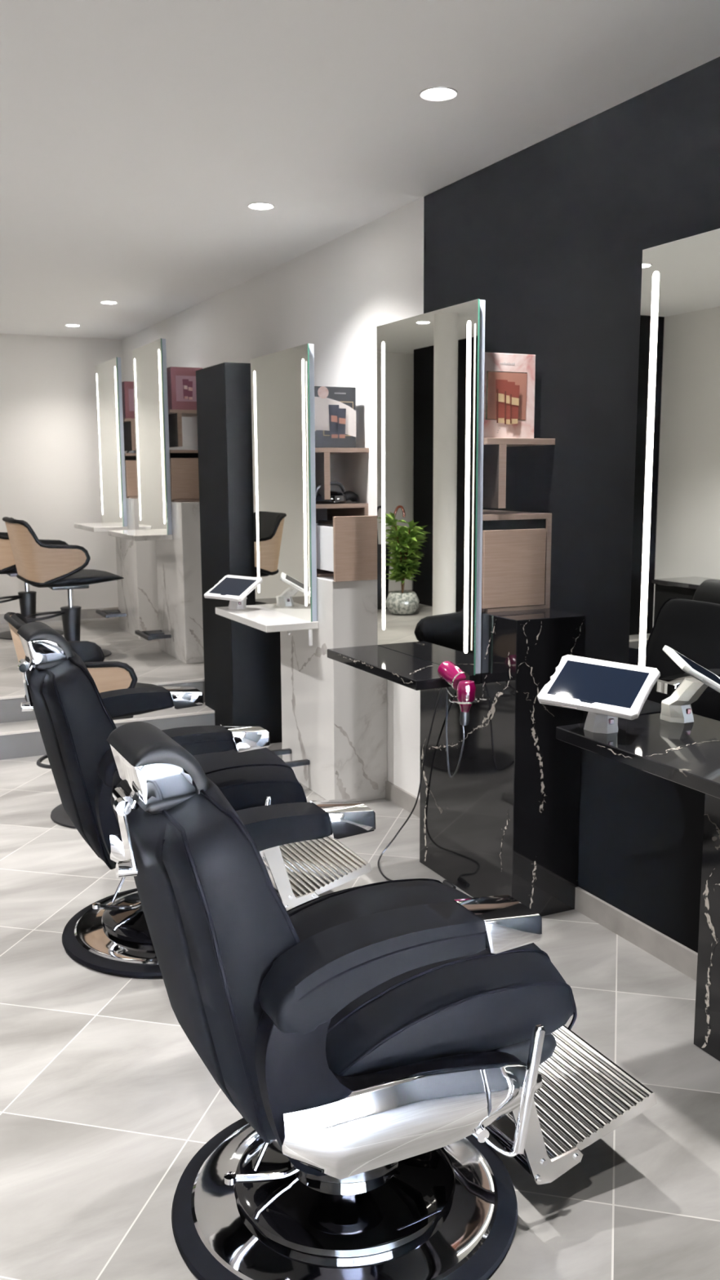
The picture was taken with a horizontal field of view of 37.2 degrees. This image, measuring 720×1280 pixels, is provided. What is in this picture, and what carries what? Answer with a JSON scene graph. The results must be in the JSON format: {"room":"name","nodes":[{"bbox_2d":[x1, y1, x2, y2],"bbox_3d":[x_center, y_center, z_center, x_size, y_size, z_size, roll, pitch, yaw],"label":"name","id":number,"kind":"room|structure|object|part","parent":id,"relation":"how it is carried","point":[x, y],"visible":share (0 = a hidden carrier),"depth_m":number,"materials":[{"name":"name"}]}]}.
{"room":"salon","nodes":[
{"label":"salon","id":0,"kind":"room"},
{"bbox_2d":[0,333,126,613],"bbox_3d":[-3.593,-1.044,7.972,3.930,2.525,0.100,-5,10,-25],"label":"wall","id":1,"kind":"structure","parent":0,"point":[50,468],"depth_m":8.42,"materials":[{"name":"white paint"}]},
{"bbox_2d":[0,607,118,624],"bbox_3d":[-3.563,-0.105,8.068,3.730,0.080,0.012,-5,10,-25],"label":"baseboard","id":2,"kind":"structure","parent":1,"relation":"attached to","point":[85,613],"depth_m":8.69,"materials":[{"name":"tile"}]},
{"bbox_2d":[0,617,204,719],"bbox_3d":[-2.951,0.266,6.847,3.930,0.280,3.020,-5,10,-25],"label":"floor","id":3,"kind":"structure","parent":1,"relation":"attached to","point":[150,664],"depth_m":6.89,"materials":[{"name":"grey tile"}]},
{"bbox_2d":[0,532,63,639],"bbox_3d":[-2.458,-0.478,7.772,0.684,0.897,0.616,-5,10,-25],"label":"chair","id":4,"kind":"object","parent":3,"relation":"on","point":[27,598],"visible":0.42,"depth_m":7.71,"materials":[{"name":"beige wood"}]},
{"bbox_3d":[-2.403,-0.540,7.789,0.562,0.082,0.500,-5,10,-25],"label":"seat","id":5,"kind":"part","parent":4,"relation":"part of","materials":[{"name":"black leather"}]},
{"bbox_3d":[-2.444,-0.490,7.776,0.230,0.030,0.240,-5,10,-25],"label":"swivel plate","id":6,"kind":"part","parent":4,"relation":"part of","materials":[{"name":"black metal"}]},
{"bbox_3d":[-2.430,-0.422,7.794,0.038,0.160,0.038,-5,10,-25],"label":"post","id":7,"kind":"part","parent":4,"relation":"part of","materials":[{"name":"silver metal"}]},
{"bbox_2d":[2,516,124,657],"bbox_3d":[-1.897,-0.340,6.876,0.684,0.897,0.616,-5,10,-25],"label":"chair","id":8,"kind":"object","parent":3,"relation":"on","point":[53,564],"visible":0.87,"depth_m":6.59,"materials":[{"name":"beige wood"}]},
{"bbox_3d":[-1.884,-0.353,6.881,0.230,0.030,0.240,-5,10,-25],"label":"swivel plate","id":9,"kind":"part","parent":8,"relation":"part of","materials":[{"name":"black metal"}]},
{"bbox_3d":[-1.870,-0.284,6.898,0.038,0.160,0.038,-5,10,-25],"label":"post","id":10,"kind":"part","parent":8,"relation":"part of","materials":[{"name":"silver metal"}]},
{"bbox_3d":[-1.843,-0.402,6.893,0.562,0.082,0.500,-5,10,-25],"label":"seat","id":11,"kind":"part","parent":8,"relation":"part of","materials":[{"name":"black leather"}]},
{"bbox_2d":[115,497,158,638],"bbox_3d":[-1.599,-0.552,7.909,0.263,0.993,0.618,-5,10,-25],"label":"plinth","id":12,"kind":"object","parent":3,"relation":"on","point":[136,562],"visible":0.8,"depth_m":7.66,"materials":[{"name":"white stone"}]},
{"bbox_2d":[155,501,204,663],"bbox_3d":[-1.099,-0.394,6.885,0.263,0.993,0.618,-5,10,-25],"label":"plinth","id":13,"kind":"object","parent":3,"relation":"on","point":[179,567],"visible":0.68,"depth_m":6.63,"materials":[{"name":"white stone"}]},
{"bbox_2d":[0,0,719,339],"bbox_3d":[-1.280,-1.579,3.035,3.930,0.080,10.750,-5,10,-25],"label":"ceiling","id":14,"kind":"structure","parent":0,"point":[138,138],"depth_m":3.18,"materials":[{"name":"white paint"}]},
{"bbox_2d":[65,324,79,326],"bbox_3d":[-2.069,-2.265,7.697,0.108,0.004,0.108,-5,10,-25],"label":"recessed light","id":15,"kind":"object","parent":14,"relation":"in","point":[66,325],"visible":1,"depth_m":7.68,"materials":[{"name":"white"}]},
{"bbox_2d":[100,301,117,304],"bbox_3d":[-1.568,-2.106,6.674,0.108,0.004,0.108,-5,10,-25],"label":"recessed light","id":16,"kind":"object","parent":14,"relation":"in","point":[101,302],"visible":1,"depth_m":6.66,"materials":[{"name":"white"}]},
{"bbox_2d":[102,302,115,303],"bbox_3d":[-1.568,-2.107,6.674,0.086,0.002,0.086,-5,10,-25],"label":"diffuser","id":17,"kind":"object","parent":16,"relation":"attached to","point":[102,302],"depth_m":6.68,"materials":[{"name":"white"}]},
{"bbox_2d":[247,202,274,209],"bbox_3d":[-0.397,-1.736,4.281,0.108,0.004,0.108,-5,10,-25],"label":"recessed light","id":18,"kind":"object","parent":14,"relation":"in","point":[256,206],"visible":1,"depth_m":4.27,"materials":[{"name":"white"}]},
{"bbox_2d":[249,204,271,208],"bbox_3d":[-0.397,-1.737,4.281,0.086,0.002,0.086,-5,10,-25],"label":"diffuser","id":19,"kind":"object","parent":18,"relation":"attached to","point":[251,206],"depth_m":4.28,"materials":[{"name":"white plastic"}]},
{"bbox_2d":[419,86,457,101],"bbox_3d":[0.222,-1.541,3.018,0.108,0.004,0.108,-5,10,-25],"label":"recessed light","id":20,"kind":"object","parent":14,"relation":"in","point":[435,93],"visible":1,"depth_m":3.01,"materials":[{"name":"white"}]},
{"bbox_2d":[423,88,453,99],"bbox_3d":[0.222,-1.542,3.018,0.086,0.002,0.086,-5,10,-25],"label":"diffuser","id":21,"kind":"object","parent":20,"relation":"attached to","point":[428,93],"depth_m":3.01,"materials":[{"name":"white plastic"}]},
{"bbox_2d":[0,742,719,1279],"bbox_3d":[-0.564,1.197,2.000,3.930,0.080,7.520,-5,10,-25],"label":"floor","id":22,"kind":"structure","parent":0,"point":[106,1100],"depth_m":2.49,"materials":[{"name":"grey tile"}]},
{"bbox_2d":[4,612,172,828],"bbox_3d":[-1.121,0.319,4.559,0.674,0.866,0.616,-5,10,-25],"label":"chair","id":23,"kind":"object","parent":22,"relation":"on","point":[107,676],"visible":0.32,"depth_m":4.38,"materials":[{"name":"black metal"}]},
{"bbox_3d":[-1.108,0.307,4.563,0.227,0.029,0.240,-5,10,-25],"label":"swivel plate","id":24,"kind":"part","parent":23,"relation":"part of","materials":[{"name":"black metal"}]},
{"bbox_3d":[-1.068,0.259,4.576,0.554,0.079,0.500,-5,10,-25],"label":"seat","id":25,"kind":"part","parent":23,"relation":"part of","materials":[{"name":"black leather"}]},
{"bbox_2d":[0,713,214,759],"bbox_3d":[-2.192,0.581,5.309,3.730,0.127,0.004,-5,10,-25],"label":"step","id":26,"kind":"structure","parent":22,"relation":"on","point":[31,744],"depth_m":5.55,"materials":[{"name":"grey tile"}]},
{"bbox_2d":[17,621,372,977],"bbox_3d":[-0.523,0.424,3.381,1.041,1.010,0.758,-5,10,-25],"label":"barber chair","id":27,"kind":"object","parent":22,"relation":"on","point":[111,935],"visible":0.59,"depth_m":3.16,"materials":[{"name":"black leather"}]},
{"bbox_3d":[-0.842,0.346,3.227,0.286,0.644,0.538,-5,10,-25],"label":"backrest","id":28,"kind":"part","parent":27,"relation":"part of","materials":[{"name":"black leather"}]},
{"bbox_3d":[-0.494,0.497,3.069,0.514,0.318,0.046,-5,10,-25],"label":"frame","id":29,"kind":"part","parent":27,"relation":"part of","materials":[{"name":"silver"}]},
{"bbox_3d":[-0.601,0.895,3.430,0.614,0.027,0.614,-5,10,-25],"label":"plate","id":30,"kind":"part","parent":27,"relation":"part of","materials":[{"name":"silver metal"}]},
{"bbox_3d":[-0.466,0.590,3.055,0.488,0.142,0.032,-5,10,-25],"label":"chrome trim","id":31,"kind":"part","parent":27,"relation":"part of","materials":[{"name":"white metal"}]},
{"bbox_3d":[-0.820,0.238,3.575,0.375,0.128,0.094,-5,10,-25],"label":"armrest","id":32,"kind":"part","parent":27,"relation":"part of","materials":[{"name":"black leather"}]},
{"bbox_3d":[-0.545,0.325,3.015,0.375,0.128,0.094,-5,10,-25],"label":"armrest","id":33,"kind":"part","parent":27,"relation":"part of","materials":[{"name":"black leather"}]},
{"bbox_3d":[-0.528,0.435,3.395,0.547,0.180,0.544,-5,10,-25],"label":"seat","id":34,"kind":"part","parent":27,"relation":"part of","materials":[{"name":"black leather"}]},
{"bbox_3d":[-0.317,0.570,3.104,0.125,0.232,0.035,0,9,1],"label":"recline lever","id":35,"kind":"part","parent":27,"relation":"part of","materials":[{"name":"silver metal"}]},
{"bbox_2d":[195,362,282,743],"bbox_3d":[-0.635,-0.457,5.829,0.330,2.000,0.490,-5,10,-25],"label":"column","id":36,"kind":"structure","parent":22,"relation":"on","point":[242,662],"depth_m":5.67,"materials":[{"name":"black paint"}]},
{"bbox_2d":[271,748,310,767],"bbox_3d":[-0.362,0.551,5.006,0.163,0.024,0.330,-5,10,-25],"label":"footrest","id":37,"kind":"object","parent":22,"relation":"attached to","point":[285,751],"visible":0.39,"depth_m":4.92,"materials":[{"name":"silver metal"}]},
{"bbox_2d":[280,576,386,801],"bbox_3d":[-0.131,0.187,4.956,0.263,0.993,0.618,-5,10,-25],"label":"plinth","id":38,"kind":"object","parent":22,"relation":"on","point":[334,713],"visible":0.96,"depth_m":4.72,"materials":[{"name":"white stone"}]},
{"bbox_2d":[215,604,318,632],"bbox_3d":[-0.446,-0.105,4.976,0.246,0.033,0.700,-5,10,-25],"label":"ledge","id":39,"kind":"object","parent":38,"relation":"on","point":[260,618],"visible":0.88,"depth_m":4.82,"materials":[{"name":"white stone"}]},
{"bbox_2d":[204,574,262,609],"bbox_3d":[-0.598,-0.223,5.119,0.260,0.157,0.184,7,12,41],"label":"tablet stand","id":40,"kind":"object","parent":39,"relation":"on","point":[234,588],"visible":1,"depth_m":5.10,"materials":[{"name":"white plastic"}]},
{"bbox_2d":[250,343,316,622],"bbox_3d":[-0.356,-0.715,4.925,0.036,1.188,0.700,-5,10,-25],"label":"mirror","id":41,"kind":"object","parent":39,"relation":"on","point":[282,382],"visible":1,"depth_m":4.85,"materials":[{"name":"silver metal"}]},
{"bbox_2d":[287,629,312,645],"bbox_3d":[-0.266,-0.010,4.713,0.113,0.075,0.020,-2,9,-13],"label":"hook","id":42,"kind":"object","parent":39,"relation":"attached to","point":[310,631],"visible":1,"depth_m":4.71,"materials":[{"name":"silver metal"}]},
{"bbox_2d":[315,502,377,582],"bbox_3d":[-0.125,-0.457,4.838,0.264,0.320,0.638,-5,10,-25],"label":"upper cabinet","id":43,"kind":"object","parent":38,"relation":"on","point":[346,536],"visible":0.64,"depth_m":4.57,"materials":[{"name":"brown wood"}]},
{"bbox_3d":[-0.262,-0.498,5.117,0.228,0.288,0.010,-5,10,-25],"label":"panel","id":44,"kind":"part","parent":43,"relation":"part of","materials":[{"name":"grey laminate"}]},
{"bbox_2d":[315,481,358,503],"bbox_3d":[-0.119,-0.659,4.771,0.217,0.098,0.173,0,9,3],"label":"appliance","id":45,"kind":"object","parent":43,"relation":"on","point":[336,497],"visible":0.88,"depth_m":4.72,"materials":[{"name":"black plastic"}]},
{"bbox_3d":[-0.131,-0.666,4.730,0.149,0.071,0.032,-4,10,-21],"label":"handle","id":46,"kind":"part","parent":45,"relation":"part of","materials":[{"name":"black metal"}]},
{"bbox_3d":[0.001,-0.391,4.561,0.244,0.274,0.018,-5,10,-25],"label":"drawer","id":47,"kind":"part","parent":43,"relation":"part of","materials":[{"name":"brown wood"}]},
{"bbox_2d":[106,721,657,1279],"bbox_3d":[0.046,0.626,2.105,1.041,1.010,0.761,-5,10,-25],"label":"barber chair","id":48,"kind":"object","parent":22,"relation":"on","point":[368,1042],"visible":1,"depth_m":1.85,"materials":[{"name":"black leather"}]},
{"bbox_3d":[-0.272,0.548,1.950,0.286,0.644,0.538,-5,10,-25],"label":"backrest","id":49,"kind":"part","parent":48,"relation":"part of","materials":[{"name":"black leather"}]},
{"bbox_3d":[-0.250,0.440,2.298,0.375,0.128,0.094,-5,10,-25],"label":"armrest","id":50,"kind":"part","parent":48,"relation":"part of","materials":[{"name":"black leather"}]},
{"bbox_3d":[-0.031,1.097,2.153,0.614,0.027,0.614,-5,10,-25],"label":"plate","id":51,"kind":"part","parent":48,"relation":"part of","materials":[{"name":"silver metal"}]},
{"bbox_3d":[0.025,0.526,1.738,0.375,0.128,0.094,-5,10,-25],"label":"armrest","id":52,"kind":"part","parent":48,"relation":"part of","materials":[{"name":"black leather"}]},
{"bbox_3d":[0.075,0.699,1.792,0.514,0.318,0.046,-5,10,-25],"label":"frame","id":53,"kind":"part","parent":48,"relation":"part of","materials":[{"name":"silver"}]},
{"bbox_3d":[0.104,0.792,1.778,0.488,0.142,0.032,-5,10,-25],"label":"chrome trim","id":54,"kind":"part","parent":48,"relation":"part of","materials":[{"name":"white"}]},
{"bbox_3d":[0.042,0.637,2.118,0.547,0.180,0.544,-5,10,-25],"label":"seat","id":55,"kind":"part","parent":48,"relation":"part of","materials":[{"name":"black leather"}]},
{"bbox_3d":[0.214,0.918,2.076,0.211,0.211,0.016,-5,10,-25],"label":"footrest rail","id":56,"kind":"part","parent":48,"relation":"part of","materials":[{"name":"silver metal"}]},
{"bbox_3d":[0.253,0.771,1.827,0.125,0.232,0.035,0,9,1],"label":"recline lever","id":57,"kind":"part","parent":48,"relation":"part of","materials":[{"name":"silver metal"}]},
{"bbox_3d":[0.239,0.999,2.270,0.018,0.018,0.470,-5,10,-25],"label":"footrest rail","id":58,"kind":"part","parent":48,"relation":"part of","materials":[{"name":"silver metal"}]},
{"bbox_2d":[377,688,464,888],"bbox_3d":[0.220,0.502,3.727,0.175,0.748,0.590,-5,10,-25],"label":"power cord","id":59,"kind":"object","parent":22,"relation":"on","point":[446,882],"visible":0.7,"depth_m":3.76,"materials":[{"name":"black plastic"}]},
{"bbox_2d":[419,608,585,916],"bbox_3d":[0.473,0.378,3.722,0.263,0.993,0.618,-5,10,-25],"label":"plinth","id":60,"kind":"object","parent":22,"relation":"on","point":[507,822],"visible":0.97,"depth_m":3.49,"materials":[{"name":"black stone"}]},
{"bbox_2d":[327,644,480,690],"bbox_3d":[0.137,0.082,3.784,0.247,0.048,0.700,-5,10,-25],"label":"ledge","id":61,"kind":"object","parent":60,"relation":"on","point":[416,673],"visible":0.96,"depth_m":3.70,"materials":[{"name":"black stone"}]},
{"bbox_2d":[376,298,485,675],"bbox_3d":[0.232,-0.521,3.726,0.036,1.188,0.700,-5,10,-25],"label":"mirror","id":62,"kind":"object","parent":61,"relation":"on","point":[431,365],"visible":1,"depth_m":3.65,"materials":[{"name":"silver metal"}]},
{"bbox_2d":[446,687,489,704],"bbox_3d":[0.327,0.175,3.424,0.158,0.036,0.124,4,10,25],"label":"holder","id":63,"kind":"object","parent":61,"relation":"attached to","point":[483,698],"visible":0.82,"depth_m":3.41,"materials":[{"name":"silver metal"}]},
{"bbox_3d":[0.297,0.166,3.479,0.008,0.036,0.071,-5,10,-25],"label":"arm","id":64,"kind":"part","parent":63,"relation":"part of","materials":[{"name":"silver metal"}]},
{"bbox_2d":[437,660,475,725],"bbox_3d":[0.312,0.171,3.433,0.066,0.195,0.152,-6,11,-32],"label":"hair dryer","id":65,"kind":"object","parent":63,"relation":"hanging from","point":[465,688],"visible":0.99,"depth_m":3.40,"materials":[{"name":"pink plastic"}]},
{"bbox_2d":[693,793,719,1061],"bbox_3d":[1.101,0.576,2.438,0.263,0.993,0.618,-5,10,-25],"label":"plinth","id":66,"kind":"object","parent":22,"relation":"on","point":[707,1012],"visible":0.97,"depth_m":2.65,"materials":[{"name":"black stone"}]},
{"bbox_2d":[555,718,719,799],"bbox_3d":[0.766,0.278,2.498,0.247,0.034,0.700,-5,10,-25],"label":"ledge","id":67,"kind":"object","parent":66,"relation":"on","point":[687,762],"visible":0.96,"depth_m":2.52,"materials":[{"name":"black stone"}]},
{"bbox_2d":[537,654,660,733],"bbox_3d":[0.597,0.145,2.663,0.264,0.181,0.182,6,11,34],"label":"tablet stand","id":68,"kind":"object","parent":67,"relation":"on","point":[609,691],"visible":1,"depth_m":2.64,"materials":[{"name":"white plastic"}]},
{"bbox_2d":[626,228,719,748],"bbox_3d":[0.868,-0.329,2.425,0.036,1.188,0.700,-5,10,-25],"label":"mirror","id":69,"kind":"object","parent":67,"relation":"on","point":[674,625],"visible":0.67,"depth_m":2.58,"materials":[{"name":"silver metal"}]},
{"bbox_2d":[122,56,719,952],"bbox_3d":[0.428,-0.417,4.107,0.100,2.605,10.650,-5,10,-25],"label":"wall","id":70,"kind":"structure","parent":0,"point":[553,234],"depth_m":3.44,"materials":[{"name":"black paint"}]},
{"bbox_2d":[74,522,128,532],"bbox_3d":[-1.939,-0.843,7.981,0.246,0.033,0.700,-5,10,-25],"label":"ledge","id":71,"kind":"object","parent":70,"relation":"attached to","point":[95,527],"visible":0.8,"depth_m":7.75,"materials":[{"name":"white stone"}]},
{"bbox_2d":[94,356,127,526],"bbox_3d":[-1.849,-1.453,7.930,0.036,1.188,0.700,-5,10,-25],"label":"mirror","id":72,"kind":"object","parent":71,"relation":"on","point":[108,373],"visible":1,"depth_m":7.84,"materials":[{"name":"silver metal"}]},
{"bbox_2d":[0,678,204,723],"bbox_3d":[-2.293,0.410,5.492,3.730,0.126,0.004,-5,10,-25],"label":"trim","id":73,"kind":"structure","parent":70,"relation":"attached to","point":[11,711],"depth_m":5.71,"materials":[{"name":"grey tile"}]},
{"bbox_2d":[0,702,213,733],"bbox_3d":[-2.249,0.596,5.432,3.930,0.220,0.260,-5,10,-25],"label":"step","id":74,"kind":"structure","parent":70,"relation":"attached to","point":[30,724],"depth_m":5.81,"materials":[{"name":"grey tile"}]},
{"bbox_2d":[0,710,214,735],"bbox_3d":[-2.192,0.511,5.298,3.730,0.012,0.008,-5,10,-25],"label":"trim","id":75,"kind":"structure","parent":70,"relation":"attached to","point":[206,712],"depth_m":5.78,"materials":[{"name":"grey"}]},
{"bbox_2d":[95,609,126,617],"bbox_3d":[-1.870,-0.204,8.040,0.163,0.030,0.330,-5,10,-25],"label":"footrest","id":76,"kind":"object","parent":70,"relation":"attached to","point":[108,613],"visible":1,"depth_m":7.95,"materials":[{"name":"black metal"}]},
{"bbox_3d":[-1.864,-0.206,8.031,0.100,0.022,0.150,-5,10,-25],"label":"plate","id":77,"kind":"part","parent":76,"relation":"part of","materials":[{"name":"black metal"}]},
{"bbox_2d":[123,417,136,451],"bbox_3d":[-1.643,-1.501,7.844,0.264,0.223,0.420,-5,10,-25],"label":"wall shelf","id":78,"kind":"object","parent":70,"relation":"attached to","point":[129,429],"visible":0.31,"depth_m":7.66,"materials":[{"name":"brown wood"}]},
{"bbox_2d":[121,381,134,418],"bbox_3d":[-1.607,-1.727,7.716,0.205,0.262,0.097,-5,10,-25],"label":"gift box","id":79,"kind":"object","parent":78,"relation":"on","point":[127,387],"visible":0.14,"depth_m":7.65,"materials":[{"name":"pink cardboard"}]},
{"bbox_2d":[124,453,137,497],"bbox_3d":[-1.646,-1.215,7.897,0.264,0.318,0.421,-5,10,-25],"label":"upper cabinet","id":80,"kind":"object","parent":70,"relation":"attached to","point":[131,469],"visible":0.32,"depth_m":7.67,"materials":[{"name":"brown wood"}]},
{"bbox_2d":[126,448,136,453],"bbox_3d":[-1.617,-1.378,7.769,0.160,0.045,0.050,-5,10,-25],"label":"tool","id":81,"kind":"object","parent":80,"relation":"on","point":[128,451],"visible":0.22,"depth_m":7.73,"materials":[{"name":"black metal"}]},
{"bbox_2d":[108,529,173,541],"bbox_3d":[-1.434,-0.683,6.949,0.246,0.033,0.700,-5,10,-25],"label":"ledge","id":82,"kind":"object","parent":70,"relation":"attached to","point":[131,535],"visible":0.9,"depth_m":6.72,"materials":[{"name":"white stone"}]},
{"bbox_2d":[132,337,172,534],"bbox_3d":[-1.343,-1.294,6.899,0.036,1.188,0.700,-5,10,-25],"label":"mirror","id":83,"kind":"object","parent":82,"relation":"on","point":[149,360],"visible":1,"depth_m":6.81,"materials":[{"name":"silver metal"}]},
{"bbox_2d":[134,630,171,640],"bbox_3d":[-1.347,-0.039,6.972,0.163,0.030,0.330,-5,10,-25],"label":"footrest","id":84,"kind":"object","parent":70,"relation":"attached to","point":[149,635],"visible":1,"depth_m":6.89,"materials":[{"name":"black metal"}]},
{"bbox_3d":[-1.342,-0.042,6.964,0.100,0.022,0.150,-5,10,-25],"label":"plate","id":85,"kind":"part","parent":84,"relation":"part of","materials":[{"name":"black metal"}]},
{"bbox_2d":[168,409,196,447],"bbox_3d":[-1.138,-1.341,6.812,0.264,0.223,0.420,-5,10,-25],"label":"wall shelf","id":86,"kind":"object","parent":70,"relation":"attached to","point":[175,416],"visible":0.53,"depth_m":6.62,"materials":[{"name":"brown wood"}]},
{"bbox_2d":[166,366,202,409],"bbox_3d":[-1.092,-1.568,6.689,0.205,0.262,0.097,-5,10,-25],"label":"gift box","id":87,"kind":"object","parent":86,"relation":"on","point":[181,381],"visible":0.73,"depth_m":6.64,"materials":[{"name":"pink cardboard"}]},
{"bbox_2d":[169,449,199,502],"bbox_3d":[-1.141,-1.055,6.865,0.264,0.318,0.421,-5,10,-25],"label":"upper cabinet","id":88,"kind":"object","parent":70,"relation":"attached to","point":[184,464],"visible":0.56,"depth_m":6.66,"materials":[{"name":"brown wood"}]},
{"bbox_2d":[315,447,368,499],"bbox_3d":[-0.170,-0.759,4.880,0.264,0.223,0.420,-5,10,-25],"label":"wall shelf","id":89,"kind":"object","parent":70,"relation":"attached to","point":[322,455],"visible":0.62,"depth_m":4.68,"materials":[{"name":"brown wood"}]},
{"bbox_2d":[314,386,355,448],"bbox_3d":[-0.130,-0.978,4.704,0.213,0.262,0.088,-5,10,-25],"label":"gift box","id":90,"kind":"object","parent":89,"relation":"on","point":[335,407],"visible":0.91,"depth_m":4.67,"materials":[{"name":"black"}]},
{"bbox_2d":[385,781,419,817],"bbox_3d":[0.287,0.725,4.465,0.012,0.078,0.770,-5,10,-25],"label":"baseboard","id":91,"kind":"structure","parent":70,"relation":"attached to","point":[398,796],"depth_m":4.67,"materials":[{"name":"tile"}]},
{"bbox_2d":[481,509,551,613],"bbox_3d":[0.428,-0.283,3.706,0.264,0.318,0.421,-5,10,-25],"label":"upper cabinet","id":92,"kind":"object","parent":70,"relation":"attached to","point":[516,569],"visible":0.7,"depth_m":3.52,"materials":[{"name":"brown wood"}]},
{"bbox_2d":[482,437,555,508],"bbox_3d":[0.431,-0.570,3.653,0.264,0.223,0.420,-5,10,-25],"label":"wall shelf","id":93,"kind":"object","parent":70,"relation":"attached to","point":[494,449],"visible":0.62,"depth_m":3.45,"materials":[{"name":"brown wood"}]},
{"bbox_2d":[483,351,535,438],"bbox_3d":[0.462,-0.801,3.525,0.215,0.272,0.110,-5,10,-25],"label":"poster","id":94,"kind":"object","parent":93,"relation":"on","point":[509,379],"visible":0.8,"depth_m":3.48,"materials":[{"name":"paper"}]},
{"bbox_2d":[574,886,697,981],"bbox_3d":[0.903,0.920,3.206,0.012,0.078,0.825,-5,10,-25],"label":"baseboard","id":95,"kind":"structure","parent":70,"relation":"attached to","point":[675,954],"depth_m":3.29,"materials":[{"name":"tile"}]}
]}

